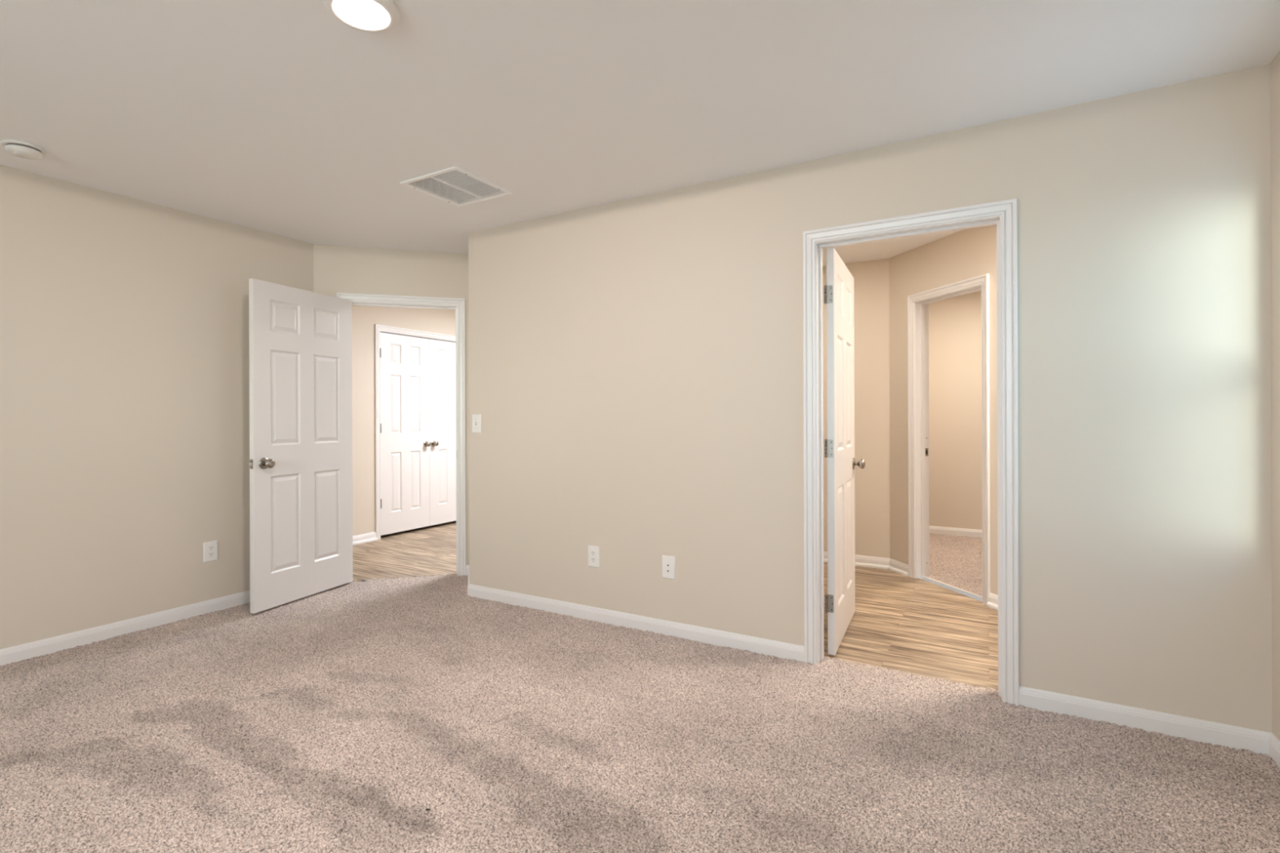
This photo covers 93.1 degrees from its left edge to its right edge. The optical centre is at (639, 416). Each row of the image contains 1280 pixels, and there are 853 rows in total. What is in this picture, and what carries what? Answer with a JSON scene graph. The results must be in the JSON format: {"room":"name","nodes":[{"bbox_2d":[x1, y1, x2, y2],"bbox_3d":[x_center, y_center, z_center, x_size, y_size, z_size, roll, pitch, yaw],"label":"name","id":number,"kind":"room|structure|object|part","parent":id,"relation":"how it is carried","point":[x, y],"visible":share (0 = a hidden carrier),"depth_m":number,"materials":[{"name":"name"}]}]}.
{"room":"empty bedroom","nodes":[
{"label":"empty bedroom","id":0,"kind":"room"},
{"bbox_2d":[0,164,314,649],"bbox_3d":[-3.631,0.008,2.202,0.120,2.470,5.000,0,0,30],"label":"wall","id":1,"kind":"structure","parent":0,"point":[125,412],"depth_m":3.35,"materials":[{"name":"beige paint"}]},
{"bbox_2d":[0,590,249,665],"bbox_3d":[-3.497,1.191,2.190,0.117,0.102,5.108,0,0,30],"label":"baseboard","id":2,"kind":"structure","parent":1,"relation":"attached to","point":[71,640],"depth_m":3.34,"materials":[{"name":"white paint"}]},
{"bbox_2d":[203,540,217,562],"bbox_3d":[-2.660,0.838,3.757,0.009,0.124,0.079,0,0,30],"label":"wall outlet","id":3,"kind":"object","parent":1,"relation":"attached to","point":[211,548],"visible":1,"depth_m":3.75,"materials":[{"name":"white plastic"}]},
{"bbox_2d":[208,551,213,556],"bbox_3d":[-2.658,0.858,3.755,0.003,0.027,0.033,0,0,30],"label":"receptacle","id":4,"kind":"object","parent":3,"relation":"attached to","point":[210,553],"depth_m":3.75,"materials":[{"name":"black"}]},
{"bbox_2d":[208,546,213,551],"bbox_3d":[-2.658,0.819,3.755,0.003,0.027,0.033,0,0,30],"label":"receptacle","id":5,"kind":"object","parent":3,"relation":"attached to","point":[210,548],"depth_m":3.75,"materials":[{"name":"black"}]},
{"bbox_2d":[313,244,469,564],"bbox_3d":[-1.774,0.001,4.553,1.190,2.470,0.120,0,0,-15],"label":"wall","id":6,"kind":"structure","parent":0,"point":[336,268],"depth_m":4.49,"materials":[{"name":"beige paint"}]},
{"bbox_2d":[248,278,352,613],"bbox_3d":[-2.231,0.180,4.036,0.174,2.032,0.785,0,0,20],"label":"door","id":7,"kind":"structure","parent":6,"relation":"in","point":[300,463],"depth_m":3.98,"materials":[{"name":"white paint"}]},
{"bbox_3d":[-2.359,0.291,3.680,0.025,0.057,0.002,0,0,20],"label":"latch plate","id":8,"kind":"part","parent":7,"relation":"part of","materials":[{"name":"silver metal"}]},
{"bbox_2d":[336,293,466,575],"bbox_3d":[-1.770,0.172,4.546,0.890,2.128,0.136,0,0,-15],"label":"door frame","id":9,"kind":"structure","parent":6,"relation":"attached to","point":[359,300],"depth_m":4.59,"materials":[{"name":"white paint"}]},
{"bbox_2d":[351,305,455,535],"bbox_3d":[-2.287,0.003,6.678,0.120,2.470,4.800,0,0,30],"label":"wall","id":10,"kind":"structure","parent":0,"point":[364,318],"depth_m":5.91,"materials":[{"name":"beige paint"}]},
{"bbox_2d":[352,531,377,545],"bbox_3d":[-3.007,1.192,5.267,0.030,0.102,1.632,0,0,30],"label":"baseboard","id":11,"kind":"structure","parent":10,"relation":"attached to","point":[371,536],"depth_m":5.86,"materials":[{"name":"white paint"}]},
{"bbox_3d":[-3.001,1.219,5.263,0.016,0.046,1.632,0,0,30],"label":"shoe moulding","id":12,"kind":"part","parent":11,"relation":"part of","materials":[{"name":"white paint"}]},
{"bbox_2d":[380,332,431,535],"bbox_3d":[-2.424,0.175,6.293,0.098,2.026,0.619,0,0,30],"label":"door","id":13,"kind":"structure","parent":10,"relation":"in","point":[405,443],"depth_m":6.28,"materials":[{"name":"white paint"}]},
{"bbox_2d":[374,324,455,539],"bbox_3d":[-2.325,0.165,6.594,0.136,2.147,1.352,0,0,30],"label":"door frame","id":14,"kind":"structure","parent":10,"relation":"attached to","point":[378,328],"depth_m":6.01,"materials":[{"name":"white paint"}]},
{"bbox_2d":[429,338,456,525],"bbox_3d":[-2.115,0.174,6.831,0.098,2.026,0.619,0,0,30],"label":"door","id":15,"kind":"structure","parent":10,"relation":"in","point":[442,449],"depth_m":6.73,"materials":[{"name":"white paint"}]},
{"bbox_2d":[0,520,1279,852],"bbox_3d":[-0.111,1.228,4.160,7.553,0.066,7.102,0,0,30],"label":"floor","id":16,"kind":"structure","parent":0,"point":[331,720],"depth_m":2.23,"materials":[{"name":"carpet"}]},
{"bbox_2d":[922,576,982,601],"bbox_3d":[2.190,1.205,4.224,0.026,0.034,0.614,0,0,-15],"label":"threshold","id":17,"kind":"object","parent":16,"relation":"on","point":[967,593],"visible":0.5,"depth_m":4.21,"materials":[{"name":"white paint"}]},
{"bbox_2d":[0,0,1279,266],"bbox_3d":[-0.654,-1.288,3.084,7.800,0.100,9.900,0,0,30],"label":"ceiling","id":18,"kind":"structure","parent":0,"point":[286,118],"depth_m":2.29,"materials":[{"name":"white paint"}]},
{"bbox_2d":[0,139,46,159],"bbox_3d":[-2.812,-1.208,2.765,0.148,0.044,0.148,0,0,30],"label":"smoke detector","id":19,"kind":"object","parent":18,"relation":"attached to","point":[22,149],"visible":1,"depth_m":2.73,"materials":[{"name":"white plastic"}]},
{"bbox_2d":[322,0,399,32],"bbox_3d":[-0.839,-1.221,1.827,0.214,0.032,0.214,0,0,30],"label":"recessed light","id":20,"kind":"object","parent":18,"relation":"in","point":[365,15],"visible":1,"depth_m":1.82,"materials":[{"name":"white plastic"}]},
{"bbox_2d":[332,0,390,30],"bbox_3d":[-0.839,-1.215,1.827,0.159,0.020,0.159,0,0,30],"label":"diffuser","id":21,"kind":"object","parent":20,"relation":"attached to","point":[358,15],"depth_m":1.82,"materials":[{"name":"white"}]},
{"bbox_2d":[400,166,511,206],"bbox_3d":[-0.989,-1.277,3.277,0.411,0.099,0.411,0,0,30],"label":"ceiling vent","id":22,"kind":"object","parent":18,"relation":"in","point":[473,188],"visible":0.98,"depth_m":3.30,"materials":[{"name":"white metal"}]},
{"bbox_2d":[822,258,889,558],"bbox_3d":[1.535,-0.010,5.104,1.075,2.470,0.120,0,0,30],"label":"wall","id":23,"kind":"structure","parent":0,"point":[871,277],"depth_m":4.86,"materials":[{"name":"beige paint"}]},
{"bbox_2d":[823,551,908,576],"bbox_3d":[1.572,1.175,4.986,1.247,0.102,0.164,0,0,37],"label":"baseboard","id":24,"kind":"structure","parent":23,"relation":"attached to","point":[901,568],"depth_m":4.80,"materials":[{"name":"white paint"}]},
{"bbox_2d":[468,63,1271,732],"bbox_3d":[0.634,-0.007,3.133,4.059,2.470,0.120,0,0,30],"label":"wall","id":25,"kind":"structure","parent":0,"point":[636,365],"depth_m":2.52,"materials":[{"name":"beige paint"}]},
{"bbox_2d":[471,414,480,432],"bbox_3d":[-1.098,0.050,4.048,0.079,0.124,0.019,0,0,30],"label":"light switch","id":26,"kind":"object","parent":25,"relation":"attached to","point":[476,419],"visible":1,"depth_m":4.05,"materials":[{"name":"white plastic"}]},
{"bbox_2d":[588,545,599,568],"bbox_3d":[-0.275,0.830,3.582,0.079,0.124,0.009,0,0,30],"label":"wall outlet","id":27,"kind":"object","parent":25,"relation":"attached to","point":[593,551],"visible":1,"depth_m":3.58,"materials":[{"name":"white plastic"}]},
{"bbox_2d":[591,557,595,562],"bbox_3d":[-0.276,0.850,3.580,0.033,0.027,0.003,0,0,30],"label":"receptacle","id":28,"kind":"object","parent":27,"relation":"attached to","point":[593,559],"depth_m":3.58,"materials":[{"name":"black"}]},
{"bbox_2d":[591,551,595,555],"bbox_3d":[-0.276,0.810,3.580,0.033,0.027,0.003,0,0,30],"label":"receptacle","id":29,"kind":"object","parent":27,"relation":"attached to","point":[593,553],"depth_m":3.58,"materials":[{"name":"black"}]},
{"bbox_2d":[466,564,804,662],"bbox_3d":[-0.355,1.180,3.664,2.694,0.102,0.341,0,0,38],"label":"baseboard","id":30,"kind":"structure","parent":25,"relation":"attached to","point":[782,650],"depth_m":3.40,"materials":[{"name":"white paint"}]},
{"bbox_2d":[662,555,675,579],"bbox_3d":[0.156,0.832,3.334,0.079,0.124,0.010,0,0,30],"label":"jack plate","id":31,"kind":"object","parent":25,"relation":"attached to","point":[668,562],"visible":1,"depth_m":3.33,"materials":[{"name":"white plastic"}]},
{"bbox_2d":[823,247,865,655],"bbox_3d":[1.121,0.174,3.362,0.174,2.032,0.772,0,0,27],"label":"door","id":32,"kind":"structure","parent":25,"relation":"in","point":[838,293],"depth_m":3.19,"materials":[{"name":"white paint"}]},
{"bbox_2d":[802,198,1018,706],"bbox_3d":[1.215,0.162,2.789,0.888,2.128,0.136,0,0,30],"label":"door frame","id":33,"kind":"structure","parent":25,"relation":"attached to","point":[1003,214],"depth_m":2.65,"materials":[{"name":"white paint"}]},
{"bbox_2d":[1018,685,1279,767],"bbox_3d":[0.569,1.177,0.005,0.761,0.102,5.372,0,0,30],"label":"baseboard","id":34,"kind":"structure","parent":25,"relation":"attached to","point":[1257,741],"depth_m":2.29,"materials":[{"name":"white paint"}]},
{"bbox_2d":[888,224,997,595],"bbox_3d":[2.348,-0.013,3.617,0.120,2.470,2.450,0,0,-15],"label":"wall","id":35,"kind":"structure","parent":0,"point":[968,253],"depth_m":4.44,"materials":[{"name":"beige paint"}]},
{"bbox_2d":[907,273,990,604],"bbox_3d":[2.177,0.158,4.221,0.136,2.128,0.738,0,0,-15],"label":"door frame","id":36,"kind":"structure","parent":35,"relation":"attached to","point":[917,304],"depth_m":4.51,"materials":[{"name":"white paint"}]},
{"bbox_2d":[986,592,997,609],"bbox_3d":[2.397,1.173,3.165,0.030,0.102,1.414,0,0,-15],"label":"baseboard","id":37,"kind":"structure","parent":35,"relation":"attached to","point":[993,598],"depth_m":3.81,"materials":[{"name":"white paint"}]},
{"bbox_3d":[2.390,1.200,3.163,0.017,0.046,1.414,0,0,-15],"label":"shoe moulding","id":38,"kind":"part","parent":37,"relation":"part of","materials":[{"name":"white paint"}]},
{"bbox_2d":[928,290,982,529],"bbox_3d":[3.739,-0.018,5.804,2.600,2.470,0.120,0,0,30],"label":"wall","id":39,"kind":"structure","parent":0,"point":[954,323],"depth_m":6.07,"materials":[{"name":"beige paint"}]},
{"bbox_2d":[928,525,982,537],"bbox_3d":[3.365,1.167,5.125,2.380,0.102,1.435,0,0,30],"label":"baseboard","id":40,"kind":"structure","parent":39,"relation":"attached to","point":[932,529],"depth_m":6.06,"materials":[{"name":"white paint"}]},
{"bbox_2d":[1270,51,1279,741],"bbox_3d":[0.923,-0.008,-0.287,0.150,2.470,5.522,0,0,30],"label":"wall","id":41,"kind":"structure","parent":0,"point":[1275,64],"depth_m":2.11,"materials":[{"name":"beige paint"}]}
]}

